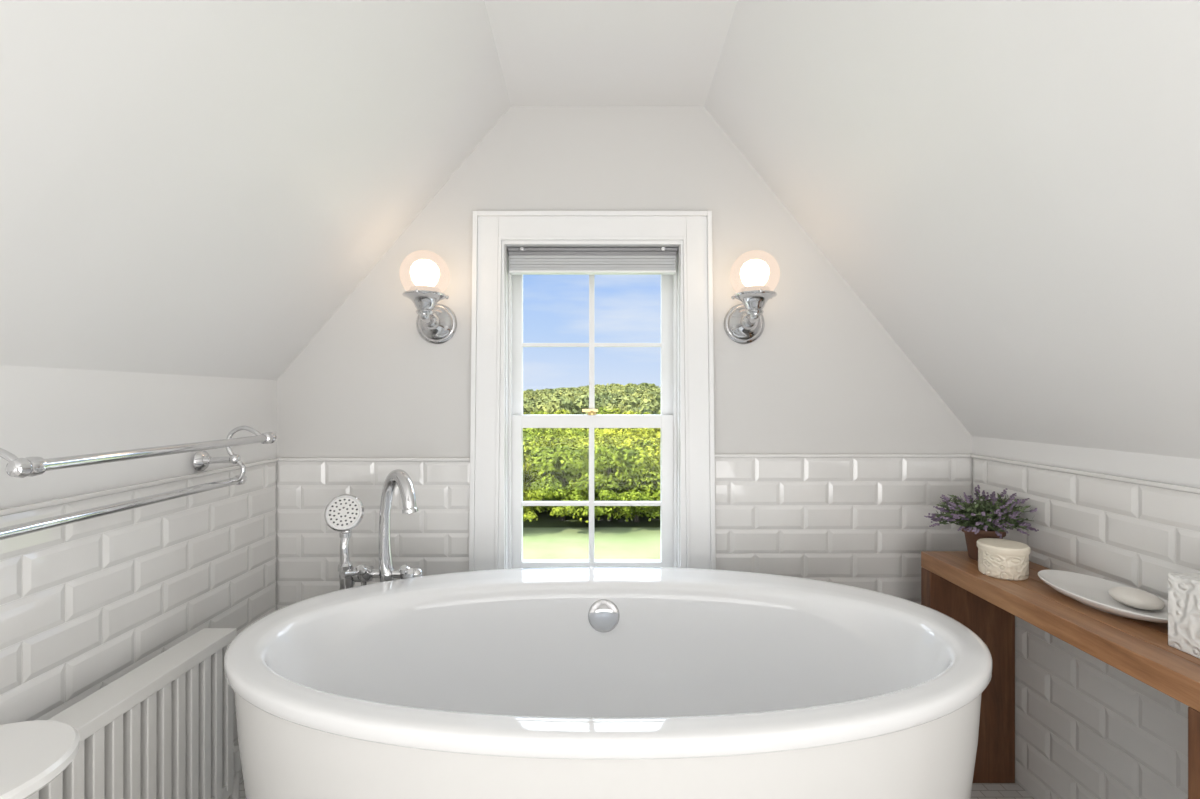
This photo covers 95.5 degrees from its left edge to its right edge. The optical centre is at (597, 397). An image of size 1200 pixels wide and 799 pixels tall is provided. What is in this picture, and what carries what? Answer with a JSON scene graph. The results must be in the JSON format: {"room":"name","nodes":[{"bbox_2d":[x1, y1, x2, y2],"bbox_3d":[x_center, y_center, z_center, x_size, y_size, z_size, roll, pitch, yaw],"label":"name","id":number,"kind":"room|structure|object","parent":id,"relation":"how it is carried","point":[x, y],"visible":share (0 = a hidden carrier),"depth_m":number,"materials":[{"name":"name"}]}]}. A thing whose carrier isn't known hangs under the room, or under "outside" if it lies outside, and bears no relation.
{"room":"bathroom","nodes":[
{"label":"bathroom","id":0,"kind":"room"},
{"bbox_2d":[0,365,276,508],"bbox_3d":[-1.013,0.512,-0.140,0.001,1.136,3.720,0,0,0],"label":"wall","id":1,"kind":"structure","parent":0,"point":[46,413],"depth_m":1.14,"materials":[{"name":"white paint"}]},
{"bbox_2d":[0,462,275,781],"bbox_3d":[-1.008,0.639,-0.140,0.006,0.881,3.700,0,0,0],"label":"wall tile","id":2,"kind":"structure","parent":1,"relation":"attached to","point":[85,604],"depth_m":1.15,"materials":[{"name":"white tile"}]},
{"bbox_2d":[0,426,276,539],"bbox_3d":[-0.919,0.148,1.080,0.168,0.156,0.708,0,0,0],"label":"towel rack","id":3,"kind":"object","parent":1,"relation":"attached to","point":[17,467],"visible":1,"depth_m":1.02,"materials":[{"name":"silver metal"}]},
{"bbox_2d":[0,458,277,515],"bbox_3d":[-1.006,0.194,-0.146,0.012,0.011,3.708,0,0,0],"label":"trim","id":4,"kind":"structure","parent":1,"relation":"attached to","point":[49,503],"depth_m":1.13,"materials":[{"name":"tile"}]},
{"bbox_2d":[230,746,241,798],"bbox_3d":[-0.910,0.980,1.347,0.036,0.200,0.072,0,0,0],"label":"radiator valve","id":5,"kind":"object","parent":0,"point":[237,766],"depth_m":1.36,"materials":[{"name":"silver metal"}]},
{"bbox_2d":[0,0,1199,458],"bbox_3d":[0.084,-0.401,-0.140,2.193,1.041,3.720,0,0,0],"label":"ceiling","id":6,"kind":"structure","parent":0,"point":[1010,189],"depth_m":1.07,"materials":[{"name":"white paint"}]},
{"bbox_2d":[277,106,971,568],"bbox_3d":[0.083,0.080,1.720,2.193,2.001,0.001,0,0,0],"label":"wall","id":7,"kind":"structure","parent":0,"point":[823,375],"depth_m":1.72,"materials":[{"name":"white paint"}]},
{"bbox_2d":[278,458,469,460],"bbox_3d":[-0.706,0.194,1.714,0.612,0.011,0.011,0,0,0],"label":"trim","id":8,"kind":"structure","parent":7,"relation":"attached to","point":[279,459],"depth_m":1.71,"materials":[{"name":"tile"}]},
{"bbox_2d":[399,250,456,343],"bbox_3d":[-0.508,-0.300,1.624,0.142,0.262,0.190,0,0,0],"label":"wall sconce","id":9,"kind":"object","parent":7,"relation":"attached to","point":[424,275],"visible":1,"depth_m":1.57,"materials":[{"name":"white glass"}]},
{"bbox_2d":[469,211,715,570],"bbox_3d":[-0.018,0.030,1.695,0.805,1.220,0.050,0,0,0],"label":"trim","id":10,"kind":"structure","parent":7,"relation":"attached to","point":[493,231],"depth_m":1.70,"materials":[{"name":"white paint"}]},
{"bbox_2d":[506,246,678,568],"bbox_3d":[-0.017,0.050,1.815,0.606,1.120,0.189,0,0,0],"label":"window","id":11,"kind":"structure","parent":7,"relation":"in","point":[668,421],"depth_m":1.78,"materials":[{"name":"white paint"}]},
{"bbox_2d":[508,247,677,274],"bbox_3d":[-0.017,-0.438,1.740,0.538,0.081,0.040,0,0,0],"label":"window blind","id":12,"kind":"object","parent":11,"relation":"attached to","point":[523,261],"visible":1,"depth_m":1.72,"materials":[{"name":"grey fabric"}]},
{"bbox_2d":[276,458,972,609],"bbox_3d":[0.084,0.633,1.715,2.193,0.893,0.006,0,0,0],"label":"wall tile","id":13,"kind":"structure","parent":7,"relation":"attached to","point":[857,522],"depth_m":1.71,"materials":[{"name":"white tile"}]},
{"bbox_2d":[724,250,779,343],"bbox_3d":[0.460,-0.300,1.624,0.142,0.262,0.190,0,0,0],"label":"wall sconce","id":14,"kind":"object","parent":7,"relation":"attached to","point":[754,275],"visible":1,"depth_m":1.57,"materials":[{"name":"white glass"}]},
{"bbox_2d":[715,454,971,457],"bbox_3d":[0.770,0.181,1.714,0.817,0.011,0.011,0,0,0],"label":"trim","id":15,"kind":"structure","parent":7,"relation":"attached to","point":[716,455],"depth_m":1.71,"materials":[{"name":"tile"}]},
{"bbox_2d":[227,779,1033,798],"bbox_3d":[0.083,1.080,-0.140,2.193,0.001,3.720,0,0,0],"label":"floor","id":16,"kind":"structure","parent":0,"point":[979,790],"depth_m":1.50,"materials":[{"name":"tile"}]},
{"bbox_2d":[0,720,79,798],"bbox_3d":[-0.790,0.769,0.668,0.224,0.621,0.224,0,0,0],"label":"toilet","id":17,"kind":"object","parent":16,"relation":"on","point":[33,754],"visible":1,"depth_m":0.70,"materials":[{"name":"white ceramic"}]},
{"bbox_2d":[27,628,235,798],"bbox_3d":[-0.937,0.817,0.931,0.134,0.526,0.763,0,0,0],"label":"radiator","id":18,"kind":"object","parent":16,"relation":"on","point":[163,729],"visible":0.8,"depth_m":1.10,"materials":[{"name":"white metal"}]},
{"bbox_2d":[324,469,422,589],"bbox_3d":[-0.606,0.634,1.459,0.282,0.889,0.140,0,0,0],"label":"tub faucet","id":19,"kind":"object","parent":16,"relation":"on","point":[343,513],"visible":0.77,"depth_m":1.47,"materials":[{"name":"silver metal"}]},
{"bbox_2d":[224,566,991,798],"bbox_3d":[0.019,0.780,1.166,1.526,0.600,0.798,0,0,0],"label":"bathtub","id":20,"kind":"object","parent":16,"relation":"on","point":[574,682],"visible":1,"depth_m":1.18,"materials":[{"name":"white ceramic"}]},
{"bbox_2d":[921,551,1199,798],"bbox_3d":[1.050,0.760,1.192,0.239,0.639,0.755,0,0,0],"label":"console shelf","id":21,"kind":"object","parent":16,"relation":"on","point":[953,585],"visible":0.64,"depth_m":1.28,"materials":[{"name":"brown wood"}]},
{"bbox_2d":[924,485,1038,560],"bbox_3d":[1.039,0.343,1.493,0.261,0.196,0.209,0,0,3],"label":"lavender","id":22,"kind":"object","parent":21,"relation":"on","point":[987,518],"visible":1,"depth_m":1.46,"materials":[{"name":"green plant"}]},
{"bbox_2d":[977,538,1030,580],"bbox_3d":[1.012,0.401,1.362,0.108,0.080,0.108,0,0,0],"label":"candle jar","id":23,"kind":"object","parent":21,"relation":"on","point":[1005,559],"visible":1,"depth_m":1.32,"materials":[{"name":"beige ceramic"}]},
{"bbox_2d":[1038,570,1167,622],"bbox_3d":[1.080,0.426,1.158,0.164,0.030,0.300,0,0,0],"label":"oval tray","id":24,"kind":"object","parent":21,"relation":"on","point":[1091,591],"visible":0.81,"depth_m":1.18,"materials":[{"name":"white ceramic"}]},
{"bbox_2d":[1108,586,1164,609],"bbox_3d":[1.100,0.409,1.115,0.070,0.034,0.094,0,0,0],"label":"soap bar","id":25,"kind":"object","parent":24,"relation":"on","point":[1132,597],"visible":1,"depth_m":1.09,"materials":[{"name":"white"}]},
{"bbox_2d":[1168,573,1199,658],"bbox_3d":[1.077,0.374,0.905,0.125,0.135,0.134,0,0,0],"label":"tissue box cover","id":26,"kind":"object","parent":21,"relation":"on","point":[1183,588],"visible":1,"depth_m":0.94,"materials":[{"name":"white ceramic"}]},
{"bbox_2d":[972,436,1199,487],"bbox_3d":[1.180,0.600,-0.140,0.001,0.960,3.720,0,0,0],"label":"wall","id":27,"kind":"structure","parent":0,"point":[1182,471],"depth_m":1.28,"materials":[{"name":"white paint"}]},
{"bbox_2d":[971,454,1199,493],"bbox_3d":[1.173,0.181,-0.146,0.012,0.011,3.708,0,0,0],"label":"trim","id":28,"kind":"structure","parent":27,"relation":"attached to","point":[1040,466],"depth_m":1.27,"materials":[{"name":"tile"}]},
{"bbox_2d":[973,458,1199,798],"bbox_3d":[1.175,0.633,-0.140,0.006,0.893,3.700,0,0,0],"label":"wall tile","id":29,"kind":"structure","parent":27,"relation":"attached to","point":[1086,728],"depth_m":1.29,"materials":[{"name":"white tile"}]},
{"label":"outside","id":30,"kind":"structure","parent":0,"visible":0},
{"bbox_2d":[523,407,660,558],"bbox_3d":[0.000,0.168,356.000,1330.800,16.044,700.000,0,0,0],"label":"ground","id":31,"kind":"structure","parent":30,"point":[548,537],"depth_m":31.57,"materials":[{"name":"green plant"}]},
{"bbox_2d":[523,406,660,522],"bbox_3d":[-0.069,4.734,73.197,105.721,7.553,86.136,0,0,0],"label":"hedge","id":32,"kind":"object","parent":31,"relation":"on","point":[555,460],"visible":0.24,"depth_m":34.97,"materials":[{"name":"green plant"}]},
{"bbox_2d":[523,383,660,414],"bbox_3d":[1.181,-4.723,340.524,513.823,21.085,431.904,0,0,0],"label":"forest","id":33,"kind":"object","parent":31,"relation":"on","point":[631,396],"visible":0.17,"depth_m":160.74,"materials":[{"name":"green plant"}]}
]}

